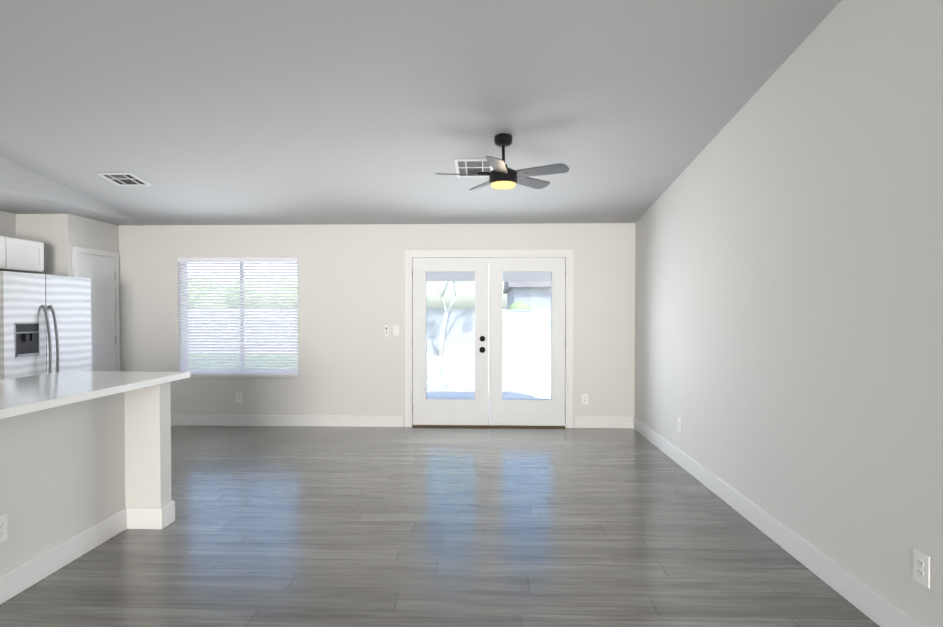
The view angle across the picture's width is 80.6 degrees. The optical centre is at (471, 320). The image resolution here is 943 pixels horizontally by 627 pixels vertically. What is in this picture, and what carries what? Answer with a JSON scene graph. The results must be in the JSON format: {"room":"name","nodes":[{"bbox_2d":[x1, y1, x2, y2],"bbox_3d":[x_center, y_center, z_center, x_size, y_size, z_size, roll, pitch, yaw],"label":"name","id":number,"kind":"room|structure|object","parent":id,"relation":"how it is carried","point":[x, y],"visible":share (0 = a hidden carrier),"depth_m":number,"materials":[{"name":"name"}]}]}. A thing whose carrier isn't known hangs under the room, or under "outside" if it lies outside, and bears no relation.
{"room":"empty living room","nodes":[
{"label":"empty living room","id":0,"kind":"room"},
{"bbox_2d":[0,211,15,237],"bbox_3d":[-5.194,0.060,-1.334,0.150,2.700,16.300,0,1,2],"label":"wall","id":1,"kind":"structure","parent":0,"point":[7,224],"depth_m":5.87,"materials":[{"name":"white paint"}]},
{"bbox_2d":[0,236,43,271],"bbox_3d":[-4.683,-0.649,5.321,0.469,0.310,0.925,0,1,2],"label":"upper cabinet","id":2,"kind":"object","parent":1,"relation":"attached to","point":[19,255],"visible":1,"depth_m":5.50,"materials":[{"name":"white wood"}]},
{"bbox_2d":[16,214,118,276],"bbox_3d":[-4.601,0.020,6.392,0.570,2.540,0.820,0,1,2],"label":"wall","id":3,"kind":"structure","parent":0,"point":[59,236],"depth_m":5.97,"materials":[{"name":"white paint"}]},
{"bbox_2d":[72,246,119,370],"bbox_3d":[-4.265,0.239,6.400,0.100,2.101,0.742,0,1,2],"label":"pantry door","id":4,"kind":"structure","parent":3,"relation":"in","point":[101,271],"depth_m":6.48,"materials":[{"name":"white wood"}]},
{"bbox_2d":[0,382,170,574],"bbox_3d":[-2.456,0.904,1.068,0.780,0.938,5.240,0,1,2],"label":"wall","id":5,"kind":"structure","parent":0,"point":[68,471],"depth_m":3.17,"materials":[{"name":"white paint"}]},
{"bbox_2d":[0,514,7,542],"bbox_3d":[-2.244,0.998,2.644,0.009,0.124,0.080,0,1,2],"label":"outlet","id":6,"kind":"object","parent":5,"relation":"attached to","point":[3,529],"visible":1,"depth_m":2.66,"materials":[{"name":"white plastic"}]},
{"bbox_2d":[0,414,924,626],"bbox_3d":[-1.711,1.344,-1.419,6.819,0.135,16.300,0,1,2],"label":"baseboard","id":7,"kind":"structure","parent":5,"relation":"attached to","point":[877,608],"depth_m":3.45,"materials":[{"name":"white wood"}]},
{"bbox_2d":[118,223,634,427],"bbox_3d":[-1.464,-0.066,6.781,7.219,2.700,0.150,0,1,2],"label":"wall","id":8,"kind":"structure","parent":0,"point":[351,291],"depth_m":6.71,"materials":[{"name":"white paint"}]},
{"bbox_2d":[236,392,242,402],"bbox_3d":[-2.825,0.939,6.758,0.080,0.124,0.009,0,1,2],"label":"electrical outlet","id":9,"kind":"object","parent":8,"relation":"attached to","point":[239,397],"visible":1,"depth_m":6.76,"materials":[{"name":"white plastic"}]},
{"bbox_2d":[182,262,299,376],"bbox_3d":[-2.833,-0.040,6.808,1.520,1.451,0.160,0,1,2],"label":"window","id":10,"kind":"structure","parent":8,"relation":"in","point":[241,322],"depth_m":6.85,"materials":[{"name":"white"}]},
{"bbox_2d":[178,257,298,374],"bbox_3d":[-2.834,-0.052,6.776,1.476,1.424,0.064,0,1,2],"label":"window blind","id":11,"kind":"object","parent":10,"relation":"attached to","point":[202,354],"visible":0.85,"depth_m":6.77,"materials":[{"name":"white plastic"}]},
{"bbox_2d":[385,325,388,335],"bbox_3d":[-1.021,0.126,6.684,0.048,0.132,0.024,0,1,2],"label":"switch","id":12,"kind":"object","parent":8,"relation":"attached to","point":[386,330],"visible":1,"depth_m":6.67,"materials":[{"name":"white plastic"}]},
{"bbox_2d":[393,326,398,335],"bbox_3d":[-0.906,0.123,6.686,0.075,0.118,0.012,0,1,2],"label":"switch plate","id":13,"kind":"object","parent":8,"relation":"attached to","point":[395,330],"visible":1,"depth_m":6.69,"materials":[{"name":"white plastic"}]},
{"bbox_2d":[412,258,487,424],"bbox_3d":[-0.255,0.256,6.684,0.916,2.014,0.105,0,1,2],"label":"french door","id":14,"kind":"structure","parent":8,"relation":"in","point":[426,410],"depth_m":6.69,"materials":[{"name":"white wood"}]},
{"bbox_2d":[405,250,572,427],"bbox_3d":[0.206,0.221,6.741,2.010,2.127,0.198,0,1,2],"label":"door frame","id":15,"kind":"structure","parent":8,"relation":"attached to","point":[410,255],"depth_m":6.65,"materials":[{"name":"white wood"}]},
{"bbox_2d":[489,258,565,425],"bbox_3d":[0.666,0.256,6.678,0.916,2.014,0.062,0,1,2],"label":"french door","id":16,"kind":"structure","parent":8,"relation":"in","point":[533,412],"depth_m":6.66,"materials":[{"name":"white wood"}]},
{"bbox_2d":[581,394,587,403],"bbox_3d":[1.353,0.941,6.632,0.080,0.124,0.009,0,1,2],"label":"electrical outlet","id":17,"kind":"object","parent":8,"relation":"attached to","point":[584,398],"visible":1,"depth_m":6.63,"materials":[{"name":"white plastic"}]},
{"bbox_2d":[0,0,840,225],"bbox_3d":[-1.711,-1.999,-1.471,7.119,1.979,16.600,0,1,2],"label":"ceiling","id":18,"kind":"structure","parent":0,"point":[260,112],"depth_m":3.75,"materials":[{"name":"grey paint"}]},
{"bbox_2d":[97,173,150,185],"bbox_3d":[-3.251,-1.321,5.209,0.310,0.010,0.310,0,-6,2],"label":"ceiling vent","id":19,"kind":"object","parent":18,"relation":"in","point":[125,179],"visible":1,"depth_m":5.20,"materials":[{"name":"grey metal"}]},
{"bbox_2d":[455,159,492,177],"bbox_3d":[0.027,-1.341,4.910,0.330,0.010,0.400,0,-6,2],"label":"ceiling vent","id":20,"kind":"object","parent":18,"relation":"in","point":[469,166],"visible":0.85,"depth_m":4.87,"materials":[{"name":"grey metal"}]},
{"bbox_2d":[435,133,568,189],"bbox_3d":[0.225,-1.232,4.275,0.995,0.405,0.995,0,1,2],"label":"ceiling fan","id":21,"kind":"object","parent":18,"relation":"hanging from","point":[502,175],"visible":0.96,"depth_m":4.22,"materials":[{"name":"black metal"}]},
{"bbox_2d":[0,426,879,626],"bbox_3d":[-1.713,1.462,-1.482,7.219,0.100,16.470,0,1,2],"label":"floor","id":22,"kind":"structure","parent":0,"point":[292,526],"depth_m":3.30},
{"bbox_2d":[0,271,91,379],"bbox_3d":[-4.393,0.433,5.402,0.826,1.745,1.070,0,1,2],"label":"fridge","id":23,"kind":"object","parent":22,"relation":"on","point":[45,323],"visible":0.67,"depth_m":5.26,"materials":[{"name":"silver metal"}]},
{"bbox_2d":[634,0,942,626],"bbox_3d":[1.772,-0.687,-1.556,0.150,4.200,16.600,0,1,2],"label":"wall","id":24,"kind":"structure","parent":0,"point":[789,297],"depth_m":2.87,"materials":[{"name":"white paint"}]},
{"bbox_2d":[678,417,681,432],"bbox_3d":[1.890,0.951,5.050,0.009,0.124,0.080,0,1,2],"label":"electrical outlet","id":25,"kind":"object","parent":24,"relation":"attached to","point":[679,423],"visible":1,"depth_m":5.04,"materials":[{"name":"white plastic"}]},
{"bbox_2d":[913,548,929,587],"bbox_3d":[1.805,0.995,2.232,0.009,0.124,0.080,0,1,2],"label":"electrical outlet","id":26,"kind":"object","parent":24,"relation":"attached to","point":[921,567],"visible":1,"depth_m":2.22,"materials":[{"name":"white plastic"}]},
{"label":"outside","id":27,"kind":"structure","parent":0,"visible":0},
{"bbox_2d":[427,384,550,422],"bbox_3d":[0.090,1.466,8.874,18.000,0.370,4.020,0,1,2],"label":"patio","id":28,"kind":"structure","parent":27,"point":[466,387],"depth_m":9.76,"materials":[{"name":"concrete"}]},
{"bbox_3d":[-2.635,0.905,1.016,0.425,0.936,5.105,0,1,2],"label":"base cabinet","id":29,"kind":"object","parent":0,"visible":0},
{"bbox_2d":[0,371,189,418],"bbox_3d":[-2.435,0.411,1.105,0.880,0.040,5.390,0,1,2],"label":"countertop","id":30,"kind":"structure","parent":29,"relation":"on","point":[25,395],"depth_m":3.06,"materials":[{"name":"white stone"}]},
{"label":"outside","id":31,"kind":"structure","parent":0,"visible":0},
{"bbox_2d":[427,354,550,383],"bbox_3d":[0.828,1.131,33.346,80.000,0.280,53.050,0,1,2],"label":"gravel ground","id":32,"kind":"structure","parent":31,"point":[469,357],"depth_m":15.04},
{"bbox_2d":[246,355,297,367],"bbox_3d":[-8.769,1.230,17.002,13.800,0.030,5.700,0,1,2],"label":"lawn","id":33,"kind":"structure","parent":32,"relation":"on","point":[275,361],"depth_m":16.52,"materials":[{"name":"green plant"}]},
{"bbox_2d":[188,276,532,308],"bbox_3d":[-6.972,-0.331,23.973,19.429,3.336,4.138,0,1,2],"label":"trees","id":34,"kind":"object","parent":32,"relation":"on","point":[518,303],"depth_m":22.55,"materials":[{"name":"green plant"}]},
{"bbox_2d":[188,309,550,353],"bbox_3d":[0.425,0.544,19.966,80.000,1.870,0.240,0,1,2],"label":"fence","id":35,"kind":"object","parent":32,"relation":"on","point":[528,315],"depth_m":19.89,"materials":[{"name":"white"}]},
{"bbox_2d":[427,367,441,379],"bbox_3d":[-1.550,1.205,12.532,1.700,0.220,0.800,0,1,2],"label":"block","id":36,"kind":"object","parent":32,"relation":"on","point":[434,378],"depth_m":12.11,"materials":[{"name":"concrete"}]},
{"bbox_2d":[427,380,447,389],"bbox_3d":[-1.214,1.397,10.424,1.500,0.460,0.600,0,1,2],"label":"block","id":37,"kind":"object","parent":32,"relation":"on","point":[429,381],"depth_m":10.15,"materials":[{"name":"concrete"}]},
{"bbox_2d":[433,258,488,355],"bbox_3d":[-0.778,-0.972,19.033,3.142,4.479,2.006,0,1,2],"label":"tree","id":38,"kind":"object","parent":32,"relation":"on","point":[444,323],"depth_m":18.84,"materials":[{"name":"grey plant"}]},
{"bbox_2d":[503,281,550,308],"bbox_3d":[9.715,-1.022,36.072,15.000,4.500,11.800,0,1,2],"label":"neighbouring building","id":39,"kind":"structure","parent":32,"relation":"on","point":[539,302],"depth_m":30.76,"materials":[{"name":"grey paint"}]}
]}

